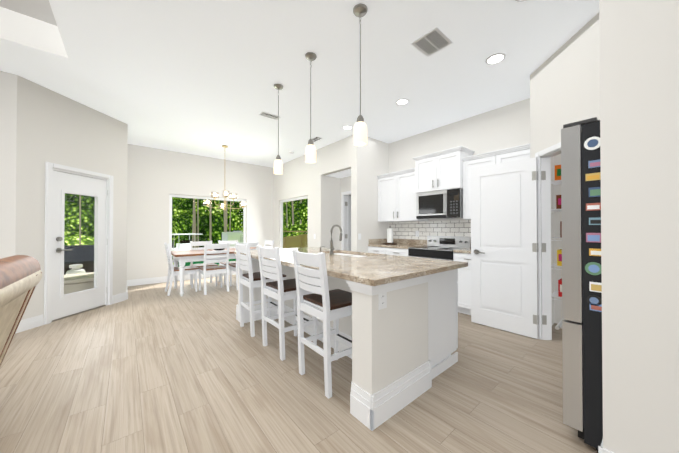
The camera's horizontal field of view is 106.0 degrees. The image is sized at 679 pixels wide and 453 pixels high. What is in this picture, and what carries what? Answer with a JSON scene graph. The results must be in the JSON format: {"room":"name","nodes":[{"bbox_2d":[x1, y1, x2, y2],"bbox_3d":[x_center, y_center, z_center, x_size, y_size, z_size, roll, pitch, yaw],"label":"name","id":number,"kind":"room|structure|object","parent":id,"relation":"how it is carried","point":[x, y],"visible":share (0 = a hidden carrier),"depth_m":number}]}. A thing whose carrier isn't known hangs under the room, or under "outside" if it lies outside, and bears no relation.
{"room":"open-plan kitchen","nodes":[
{"label":"open-plan kitchen","id":0,"kind":"room"},
{"bbox_2d":[0,274,597,452],"bbox_3d":[-0.947,1.294,0.503,12.200,0.120,12.420,0,-1,-40],"label":"floor","id":1,"kind":"structure","parent":0,"point":[151,368],"depth_m":1.93},
{"bbox_2d":[0,255,41,365],"bbox_3d":[-1.921,0.711,0.724,1.103,1.049,2.040,0,-1,-40],"label":"recliner sofa","id":2,"kind":"object","parent":1,"relation":"on","point":[20,277],"visible":1,"depth_m":1.54},
{"bbox_2d":[164,243,198,295],"bbox_3d":[-3.100,0.795,5.003,0.537,0.961,0.440,0,-1,-40],"label":"dining chair","id":3,"kind":"object","parent":1,"relation":"on","point":[174,271],"visible":1,"depth_m":4.92},
{"bbox_2d":[190,241,217,288],"bbox_3d":[-2.944,0.800,5.550,0.440,0.961,0.537,0,-1,-40],"label":"dining chair","id":4,"kind":"object","parent":1,"relation":"on","point":[200,243],"visible":0.35,"depth_m":5.60},
{"bbox_2d":[171,247,255,295],"bbox_3d":[-2.481,0.894,5.493,1.900,0.765,1.000,0,-1,-40],"label":"dining table","id":5,"kind":"object","parent":1,"relation":"on","point":[182,257],"visible":0.38,"depth_m":4.82},
{"bbox_2d":[199,243,229,294],"bbox_3d":[-2.477,0.795,5.053,0.440,0.961,0.537,0,-1,-40],"label":"dining chair","id":6,"kind":"object","parent":1,"relation":"on","point":[204,270],"visible":1,"depth_m":4.92},
{"bbox_2d":[218,240,237,284],"bbox_3d":[-2.499,0.803,5.922,0.440,0.961,0.537,0,-1,-40],"label":"dining chair","id":7,"kind":"object","parent":1,"relation":"on","point":[231,243],"visible":0.38,"depth_m":5.95},
{"bbox_2d":[230,242,258,289],"bbox_3d":[-2.024,0.799,5.431,0.440,0.961,0.537,0,-1,-40],"label":"dining chair","id":8,"kind":"object","parent":1,"relation":"on","point":[233,267],"visible":0.33,"depth_m":5.29},
{"bbox_2d":[235,242,285,336],"bbox_3d":[-0.991,0.728,3.176,0.513,1.058,0.425,0,-1,-38],"label":"stool","id":9,"kind":"object","parent":1,"relation":"on","point":[251,280],"visible":0.85,"depth_m":3.01},
{"bbox_2d":[264,240,273,247],"bbox_3d":[-1.861,0.803,5.985,0.537,0.961,0.440,0,-1,-40],"label":"dining chair","id":10,"kind":"object","parent":1,"relation":"on","point":[271,243],"visible":0.27,"depth_m":6.15},
{"bbox_2d":[257,245,316,360],"bbox_3d":[-0.543,0.724,2.656,0.513,1.058,0.425,0,-1,-41],"label":"stool","id":11,"kind":"object","parent":1,"relation":"on","point":[285,289],"visible":0.79,"depth_m":2.51},
{"bbox_2d":[292,249,351,398],"bbox_3d":[-0.081,0.719,2.125,0.513,1.058,0.425,0,-1,-39],"label":"stool","id":12,"kind":"object","parent":1,"relation":"on","point":[335,305],"visible":0.92,"depth_m":1.98},
{"bbox_2d":[234,225,467,430],"bbox_3d":[-0.119,0.615,2.921,1.295,1.279,2.563,0,-1,-40],"label":"kitchen island","id":13,"kind":"object","parent":1,"relation":"on","point":[398,327],"visible":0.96,"depth_m":1.86},
{"bbox_2d":[368,246,407,255],"bbox_3d":[1.106,0.830,4.875,0.644,0.884,0.940,0,-1,-40],"label":"base cabinet","id":14,"kind":"object","parent":1,"relation":"on","point":[380,250],"depth_m":4.64},
{"bbox_2d":[408,236,470,260],"bbox_3d":[1.620,0.715,4.191,0.705,1.100,0.758,0,-1,-40],"label":"range","id":15,"kind":"object","parent":1,"relation":"on","point":[440,247],"visible":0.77,"depth_m":4.18},
{"bbox_2d":[453,252,470,314],"bbox_3d":[2.196,0.818,3.569,0.644,0.884,0.922,0,-1,-40],"label":"base cabinet","id":16,"kind":"object","parent":1,"relation":"on","point":[464,290],"depth_m":3.62},
{"bbox_2d":[368,239,470,253],"bbox_3d":[1.648,0.312,4.232,0.644,0.137,2.635,0,-1,-40],"label":"countertop","id":17,"kind":"structure","parent":16,"relation":"on","point":[404,243],"depth_m":4.91},
{"bbox_2d":[383,226,396,243],"bbox_3d":[1.015,0.167,5.136,0.170,0.366,0.220,0,-1,-40],"label":"paper towel holder","id":18,"kind":"object","parent":17,"relation":"on","point":[389,236],"visible":1,"depth_m":5.08},
{"bbox_2d":[389,220,470,239],"bbox_3d":[1.888,0.071,4.433,0.014,0.344,2.632,0,-1,-40],"label":"tile backsplash","id":19,"kind":"structure","parent":17,"relation":"on","point":[421,230],"depth_m":4.72},
{"bbox_2d":[555,117,602,450],"bbox_3d":[1.901,0.318,1.512,0.916,1.849,0.864,0,-1,-40],"label":"refrigerator","id":20,"kind":"object","parent":1,"relation":"on","point":[579,324],"visible":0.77,"depth_m":1.45},
{"bbox_2d":[0,0,598,166],"bbox_3d":[-0.973,-2.026,0.562,12.200,0.420,12.500,0,-1,-40],"label":"ceiling","id":21,"kind":"structure","parent":0,"point":[199,77],"depth_m":2.80},
{"bbox_2d":[203,145,246,209],"bbox_3d":[-2.585,-1.062,5.659,0.844,1.419,0.805,0,-1,-40],"label":"chandelier","id":22,"kind":"object","parent":21,"relation":"hanging from","point":[243,203],"visible":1,"depth_m":5.61},
{"bbox_2d":[258,111,280,119],"bbox_3d":[-1.122,-1.778,4.123,0.320,0.014,0.160,0,-1,-40],"label":"ceiling vent","id":23,"kind":"object","parent":21,"relation":"in","point":[268,115],"visible":1,"depth_m":4.10},
{"bbox_2d":[273,83,282,174],"bbox_3d":[-0.779,-1.232,3.264,0.124,1.119,0.124,0,-1,-40],"label":"pendant light","id":24,"kind":"object","parent":21,"relation":"hanging from","point":[278,166],"visible":1,"depth_m":3.23},
{"bbox_2d":[305,52,316,162],"bbox_3d":[-0.302,-1.237,2.692,0.124,1.119,0.124,0,-1,-40],"label":"pendant light","id":25,"kind":"object","parent":21,"relation":"hanging from","point":[310,152],"visible":1,"depth_m":2.66},
{"bbox_2d":[308,136,322,141],"bbox_3d":[-0.498,-1.769,5.217,0.160,0.014,0.320,0,-1,-40],"label":"ceiling vent","id":26,"kind":"object","parent":21,"relation":"in","point":[315,139],"visible":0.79,"depth_m":5.15},
{"bbox_2d":[342,125,352,129],"bbox_3d":[0.143,-1.776,4.601,0.190,0.010,0.190,0,-1,-40],"label":"recessed light","id":27,"kind":"object","parent":21,"relation":"in","point":[347,127],"visible":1,"depth_m":4.59},
{"bbox_2d":[353,3,367,145],"bbox_3d":[0.172,-1.242,2.125,0.124,1.119,0.124,0,-1,-40],"label":"pendant light","id":28,"kind":"object","parent":21,"relation":"hanging from","point":[360,10],"visible":1,"depth_m":2.09},
{"bbox_2d":[396,98,408,104],"bbox_3d":[0.900,-1.784,3.668,0.190,0.010,0.190,0,-1,-40],"label":"recessed light","id":29,"kind":"object","parent":21,"relation":"in","point":[403,101],"visible":1,"depth_m":3.65},
{"bbox_2d":[411,27,452,56],"bbox_3d":[0.906,-1.792,2.507,0.300,0.014,0.270,0,-1,-40],"label":"ceiling vent","id":30,"kind":"object","parent":21,"relation":"in","point":[433,41],"visible":1,"depth_m":2.49},
{"bbox_2d":[485,53,505,64],"bbox_3d":[1.669,-1.792,2.740,0.190,0.010,0.190,0,-1,-40],"label":"recessed light","id":31,"kind":"object","parent":21,"relation":"in","point":[495,58],"visible":1,"depth_m":2.73},
{"bbox_2d":[0,0,678,452],"bbox_3d":[-0.981,-0.291,0.541,12.020,3.050,12.340,0,-1,-40],"label":"wall","id":32,"kind":"structure","parent":0,"point":[612,66],"depth_m":2.94},
{"bbox_2d":[44,162,113,324],"bbox_3d":[-3.783,0.215,3.736,0.156,2.092,0.894,0,0,5],"label":"patio door","id":33,"kind":"structure","parent":32,"relation":"in","point":[60,182],"depth_m":3.62},
{"bbox_2d":[169,194,245,275],"bbox_3d":[-3.289,0.205,6.545,1.840,1.912,0.127,0,-1,-40],"label":"window","id":34,"kind":"structure","parent":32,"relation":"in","point":[199,197],"depth_m":6.35},
{"bbox_2d":[280,196,307,248],"bbox_3d":[-1.219,0.206,6.768,0.127,1.912,1.550,0,-1,-40],"label":"window","id":35,"kind":"structure","parent":32,"relation":"in","point":[281,218],"depth_m":7.32},
{"bbox_2d":[15,270,613,452],"bbox_3d":[-1.572,1.162,0.035,10.240,0.135,12.100,0,-1,-40],"label":"baseboard","id":36,"kind":"structure","parent":32,"relation":"attached to","point":[30,323],"depth_m":4.33},
{"bbox_2d":[341,191,350,250],"bbox_3d":[0.651,0.235,6.039,0.896,2.092,0.998,0,-1,-40],"label":"door","id":37,"kind":"structure","parent":32,"relation":"in","point":[346,219],"depth_m":6.07},
{"bbox_2d":[377,168,428,221],"bbox_3d":[1.216,-0.568,4.962,0.378,0.940,0.970,0,-1,-40],"label":"upper cabinet","id":38,"kind":"object","parent":32,"relation":"attached to","point":[396,199],"depth_m":4.86},
{"bbox_2d":[413,147,472,194],"bbox_3d":[1.736,-0.874,4.301,0.427,0.590,0.782,0,-1,-40],"label":"upper cabinet","id":39,"kind":"object","parent":32,"relation":"attached to","point":[446,169],"depth_m":4.12},
{"bbox_2d":[416,188,462,218],"bbox_3d":[1.722,-0.355,4.285,0.456,0.444,0.756,0,-1,-40],"label":"microwave","id":40,"kind":"object","parent":39,"relation":"attached to","point":[444,204],"visible":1,"depth_m":4.12},
{"bbox_2d":[461,143,529,218],"bbox_3d":[2.288,-0.579,3.676,0.376,0.940,0.950,0,-1,-40],"label":"upper cabinet","id":41,"kind":"object","parent":32,"relation":"attached to","point":[520,152],"depth_m":3.72},
{"bbox_2d":[471,142,560,339],"bbox_3d":[2.012,0.208,2.760,0.624,2.090,1.294,0,-1,-40],"label":"pantry door","id":42,"kind":"structure","parent":32,"relation":"in","point":[510,246],"depth_m":3.00},
{"bbox_2d":[551,165,561,300],"bbox_3d":[3.069,0.023,2.735,0.379,1.686,1.260,0,-1,-40],"label":"pantry shelves","id":43,"kind":"object","parent":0,"point":[557,181],"visible":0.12,"depth_m":3.06},
{"label":"outside","id":44,"kind":"structure","parent":0,"visible":0},
{"bbox_2d":[64,245,93,274],"bbox_3d":[-12.990,1.780,13.299,4.700,1.620,5.800,0,-1,42],"label":"shed","id":45,"kind":"object","parent":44,"point":[87,257],"depth_m":12.45},
{"bbox_2d":[172,233,202,257],"bbox_3d":[-11.845,1.813,19.394,2.958,2.514,7.433,0,-1,-40],"label":"boat","id":46,"kind":"object","parent":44,"point":[182,245],"depth_m":19.56},
{"bbox_2d":[222,231,242,245],"bbox_3d":[-9.021,1.700,21.886,2.844,2.650,6.107,0,-1,-40],"label":"trailer","id":47,"kind":"object","parent":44,"point":[229,236],"depth_m":19.36},
{"bbox_2d":[283,231,307,248],"bbox_3d":[0.510,1.492,13.521,0.110,3.249,24.136,0,-1,-40],"label":"fence","id":48,"kind":"object","parent":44,"point":[302,241],"depth_m":17.77},
{"bbox_3d":[-0.842,2.382,3.175,140.000,2.190,140.000,0,-1,-40],"label":"ground","id":49,"kind":"structure","parent":44,"visible":0},
{"bbox_2d":[64,264,93,293],"bbox_3d":[-5.026,1.052,4.998,0.920,0.500,1.565,0,-1,-40],"label":"patio table","id":50,"kind":"object","parent":49,"relation":"on","point":[70,285],"depth_m":4.55},
{"bbox_2d":[64,193,307,259],"bbox_3d":[-0.152,-7.731,4.619,123.351,26.000,127.163,0,-1,-40],"label":"trees","id":51,"kind":"object","parent":49,"relation":"on","point":[217,221],"depth_m":26.07}
]}

